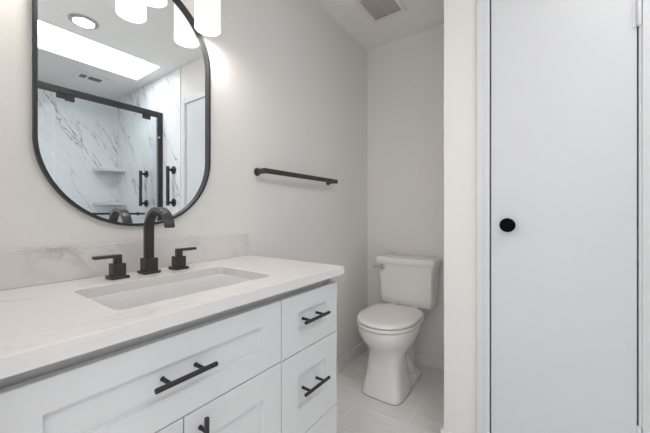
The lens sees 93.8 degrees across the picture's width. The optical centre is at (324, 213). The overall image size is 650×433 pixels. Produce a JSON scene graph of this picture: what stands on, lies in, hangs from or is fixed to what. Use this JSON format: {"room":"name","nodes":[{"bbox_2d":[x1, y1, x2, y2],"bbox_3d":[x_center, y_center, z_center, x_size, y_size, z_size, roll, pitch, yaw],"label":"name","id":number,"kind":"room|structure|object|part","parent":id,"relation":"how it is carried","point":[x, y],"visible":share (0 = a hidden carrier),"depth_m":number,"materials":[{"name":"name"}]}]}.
{"room":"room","nodes":[
{"label":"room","id":0,"kind":"room"},
{"bbox_2d":[0,0,367,359],"bbox_3d":[-0.382,-0.120,1.605,0.120,2.480,2.370,0,0,35],"label":"wall","id":1,"kind":"structure","parent":0,"point":[289,83],"depth_m":1.59,"materials":[{"name":"paint"}]},
{"bbox_2d":[32,0,210,225],"bbox_3d":[-0.664,-0.418,1.089,0.019,0.924,0.562,0,0,35],"label":"wall mirror","id":2,"kind":"object","parent":1,"relation":"attached to","point":[121,89],"visible":0.91,"depth_m":1.04,"materials":[{"name":"black mirror"}]},
{"bbox_2d":[0,234,248,289],"bbox_3d":[-0.653,0.151,1.102,0.019,0.104,0.945,0,0,35],"label":"backsplash","id":3,"kind":"structure","parent":1,"relation":"attached to","point":[19,268],"depth_m":0.96,"materials":[{"name":"stone"}]},
{"bbox_2d":[139,0,220,35],"bbox_3d":[-0.615,-0.915,1.060,0.131,0.340,0.541,0,0,35],"label":"vanity light","id":4,"kind":"object","parent":1,"relation":"attached to","point":[207,13],"visible":1,"depth_m":1.19,"materials":[{"name":"white glass"}]},
{"bbox_3d":[-0.602,-0.850,1.052,0.100,0.209,0.100,0,0,35],"label":"lamp shade","id":5,"kind":"part","parent":4,"relation":"part of","materials":[{"name":"white glass"}]},
{"bbox_3d":[-0.475,-0.850,1.230,0.100,0.209,0.100,0,0,35],"label":"lamp shade","id":6,"kind":"part","parent":4,"relation":"part of","materials":[{"name":"white glass"}]},
{"bbox_2d":[254,168,337,184],"bbox_3d":[-0.136,-0.212,1.786,0.070,0.041,0.671,0,0,35],"label":"towel bar","id":7,"kind":"object","parent":1,"relation":"attached to","point":[257,171],"visible":1,"depth_m":1.67,"materials":[{"name":"metal"}]},
{"bbox_2d":[337,341,367,372],"bbox_3d":[-0.008,1.079,2.014,0.013,0.082,1.270,0,0,35],"label":"baseboard","id":8,"kind":"structure","parent":1,"relation":"attached to","point":[359,349],"depth_m":2.29,"materials":[{"name":"paint"}]},
{"bbox_2d":[314,0,443,49],"bbox_3d":[0.946,-1.420,0.738,3.150,0.120,2.500,0,0,35],"label":"ceiling","id":9,"kind":"structure","parent":0,"point":[420,15],"depth_m":2.14,"materials":[{"name":"paint"}]},
{"bbox_2d":[353,0,406,23],"bbox_3d":[0.362,-1.353,1.974,0.247,0.014,0.295,0,0,35],"label":"exhaust fan","id":10,"kind":"object","parent":9,"relation":"attached to","point":[377,11],"visible":1,"depth_m":2.00,"materials":[{"name":"plastic"}]},
{"bbox_2d":[360,0,399,19],"bbox_3d":[0.362,-1.353,1.974,0.187,0.012,0.235,0,0,35],"label":"grille","id":11,"kind":"object","parent":10,"relation":"attached to","point":[374,9],"depth_m":2.00,"materials":[{"name":"plastic"}]},
{"bbox_2d":[336,349,443,432],"bbox_3d":[-0.012,1.150,-0.606,3.150,0.060,5.800,0,0,35],"label":"floor","id":12,"kind":"structure","parent":0,"point":[422,411],"depth_m":1.75,"materials":[{"name":"tile"}]},
{"bbox_2d":[0,278,336,432],"bbox_3d":[-0.425,0.677,0.948,0.566,0.886,0.925,0,0,35],"label":"vanity cabinet","id":13,"kind":"object","parent":12,"relation":"on","point":[267,365],"visible":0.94,"depth_m":0.73,"materials":[{"name":"paint"}]},
{"bbox_3d":[-0.409,0.735,0.555,0.019,0.564,0.302,0,0,35],"label":"door","id":14,"kind":"part","parent":13,"relation":"part of","materials":[{"name":"paint"}]},
{"bbox_2d":[0,234,343,378],"bbox_3d":[-0.430,0.167,0.948,0.561,0.135,0.953,0,0,35],"label":"countertop","id":15,"kind":"structure","parent":13,"relation":"on","point":[47,315],"depth_m":0.82,"materials":[{"name":"stone"}]},
{"bbox_2d":[92,207,196,279],"bbox_3d":[-0.554,0.091,1.007,0.170,0.224,0.328,0,0,35],"label":"faucet","id":16,"kind":"object","parent":15,"relation":"on","point":[148,263],"visible":1,"depth_m":1.02,"materials":[{"name":"black metal"}]},
{"bbox_3d":[-0.668,0.142,0.932,0.022,0.028,0.075,0,0,35],"label":"lever","id":17,"kind":"part","parent":16,"relation":"part of","materials":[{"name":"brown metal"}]},
{"bbox_3d":[-0.652,0.179,0.955,0.051,0.047,0.051,0,0,35],"label":"handle","id":18,"kind":"part","parent":16,"relation":"part of","materials":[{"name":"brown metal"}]},
{"bbox_3d":[-0.601,0.177,1.039,0.054,0.052,0.054,0,0,35],"label":"spout","id":19,"kind":"part","parent":16,"relation":"part of","materials":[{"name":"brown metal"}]},
{"bbox_3d":[-0.547,0.069,1.001,0.152,0.179,0.030,0,0,35],"label":"spout","id":20,"kind":"part","parent":16,"relation":"part of","materials":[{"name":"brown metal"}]},
{"bbox_3d":[-0.537,0.179,1.116,0.051,0.047,0.051,0,0,35],"label":"handle","id":21,"kind":"part","parent":16,"relation":"part of","materials":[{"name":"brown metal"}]},
{"bbox_3d":[-0.521,0.142,1.139,0.022,0.028,0.075,0,0,35],"label":"lever","id":22,"kind":"part","parent":16,"relation":"part of","materials":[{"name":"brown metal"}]},
{"bbox_2d":[88,274,250,309],"bbox_3d":[-0.418,0.304,0.900,0.328,0.152,0.492,0,0,35],"label":"sink","id":23,"kind":"object","parent":15,"relation":"in","point":[148,295],"visible":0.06,"depth_m":0.99,"materials":[{"name":"ceramic"}]},
{"bbox_3d":[-0.306,0.351,0.664,0.042,0.011,0.140,0,0,35],"label":"handle","id":24,"kind":"part","parent":13,"relation":"part of","materials":[{"name":"black metal"}]},
{"bbox_3d":[-0.277,0.534,0.696,0.032,0.140,0.011,0,0,35],"label":"handle","id":25,"kind":"part","parent":13,"relation":"part of","materials":[{"name":"black metal"}]},
{"bbox_3d":[-0.230,0.735,0.806,0.019,0.564,0.308,0,0,35],"label":"door","id":26,"kind":"part","parent":13,"relation":"part of","materials":[{"name":"paint"}]},
{"bbox_3d":[-0.050,0.358,1.058,0.019,0.187,0.306,0,0,35],"label":"drawer","id":27,"kind":"part","parent":13,"relation":"part of","materials":[{"name":"paint"}]},
{"bbox_3d":[-0.050,0.595,1.058,0.019,0.279,0.306,0,0,35],"label":"drawer","id":28,"kind":"part","parent":13,"relation":"part of","materials":[{"name":"paint"}]},
{"bbox_3d":[-0.036,0.586,1.042,0.042,0.011,0.136,0,0,35],"label":"handle","id":29,"kind":"part","parent":13,"relation":"part of","materials":[{"name":"black metal"}]},
{"bbox_3d":[-0.036,0.353,1.042,0.042,0.011,0.136,0,0,35],"label":"handle","id":30,"kind":"part","parent":13,"relation":"part of","materials":[{"name":"black metal"}]},
{"bbox_3d":[-0.050,0.877,1.058,0.019,0.280,0.306,0,0,35],"label":"drawer","id":31,"kind":"part","parent":13,"relation":"part of","materials":[{"name":"paint"}]},
{"bbox_2d":[357,253,441,405],"bbox_3d":[0.468,0.717,2.026,0.436,0.806,0.670,0,0,35],"label":"toilet","id":32,"kind":"object","parent":12,"relation":"on","point":[409,283],"visible":1,"depth_m":1.91,"materials":[{"name":"ceramic"}]},
{"bbox_3d":[0.399,0.387,2.232,0.084,0.036,0.037,0,0,35],"label":"flush lever","id":33,"kind":"part","parent":32,"relation":"part of","materials":[{"name":"silver metal"}]},
{"bbox_3d":[0.412,0.679,1.950,0.372,0.020,0.482,0,0,35],"label":"seat","id":34,"kind":"part","parent":32,"relation":"part of","materials":[{"name":"plastic"}]},
{"bbox_3d":[0.412,0.652,1.951,0.371,0.023,0.481,0,0,35],"label":"lid","id":35,"kind":"part","parent":32,"relation":"part of","materials":[{"name":"plastic"}]},
{"bbox_3d":[0.602,0.510,2.210,0.410,0.296,0.198,0,0,35],"label":"tank","id":36,"kind":"part","parent":32,"relation":"part of","materials":[{"name":"ceramic"}]},
{"bbox_3d":[0.600,0.337,2.207,0.432,0.046,0.222,0,0,35],"label":"tank lid","id":37,"kind":"part","parent":32,"relation":"part of","materials":[{"name":"ceramic"}]},
{"bbox_2d":[368,24,443,357],"bbox_3d":[0.715,-0.120,2.352,1.039,2.480,0.120,0,0,35],"label":"wall","id":38,"kind":"structure","parent":0,"point":[406,75],"depth_m":2.32,"materials":[{"name":"paint"}]},
{"bbox_2d":[368,347,443,369],"bbox_3d":[0.682,1.079,2.294,0.786,0.082,0.013,0,0,35],"label":"baseboard","id":39,"kind":"structure","parent":38,"relation":"attached to","point":[422,358],"depth_m":2.23,"materials":[{"name":"paint"}]},
{"bbox_2d":[444,0,490,432],"bbox_3d":[0.921,-0.120,1.290,0.769,2.480,0.120,0,0,35],"label":"wall","id":40,"kind":"structure","parent":0,"point":[460,16],"depth_m":1.42,"materials":[{"name":"paint"}]},
{"bbox_2d":[477,0,489,432],"bbox_3d":[0.707,0.035,1.358,0.051,2.170,0.018,0,0,35],"label":"door frame","id":41,"kind":"structure","parent":40,"relation":"attached to","point":[483,6],"depth_m":1.35,"materials":[{"name":"paint"}]},
{"bbox_2d":[491,0,641,432],"bbox_3d":[0.921,0.059,1.203,0.467,2.098,0.077,0,0,35],"label":"door","id":42,"kind":"structure","parent":40,"relation":"in","point":[564,72],"depth_m":1.20,"materials":[{"name":"paint"}]},
{"bbox_3d":[0.773,0.049,1.288,0.059,0.059,0.043,0,0,35],"label":"knob","id":43,"kind":"part","parent":42,"relation":"part of","materials":[{"name":"black metal"}]},
{"bbox_2d":[637,0,649,432],"bbox_3d":[1.135,0.035,1.071,0.048,2.170,0.048,0,0,35],"label":"door frame","id":44,"kind":"structure","parent":40,"relation":"attached to","point":[643,31],"depth_m":1.06,"materials":[{"name":"paint"}]},
{"bbox_3d":[0.873,-0.120,1.782,0.120,2.480,0.625,0,0,35],"label":"wall partition","id":45,"kind":"structure","parent":0,"visible":0},
{"bbox_2d":[441,423,451,432],"bbox_3d":[0.835,1.079,1.719,0.158,0.082,0.744,0,0,35],"label":"baseboard","id":46,"kind":"structure","parent":45,"relation":"attached to","point":[443,430],"depth_m":1.46,"materials":[{"name":"paint"}]}
]}

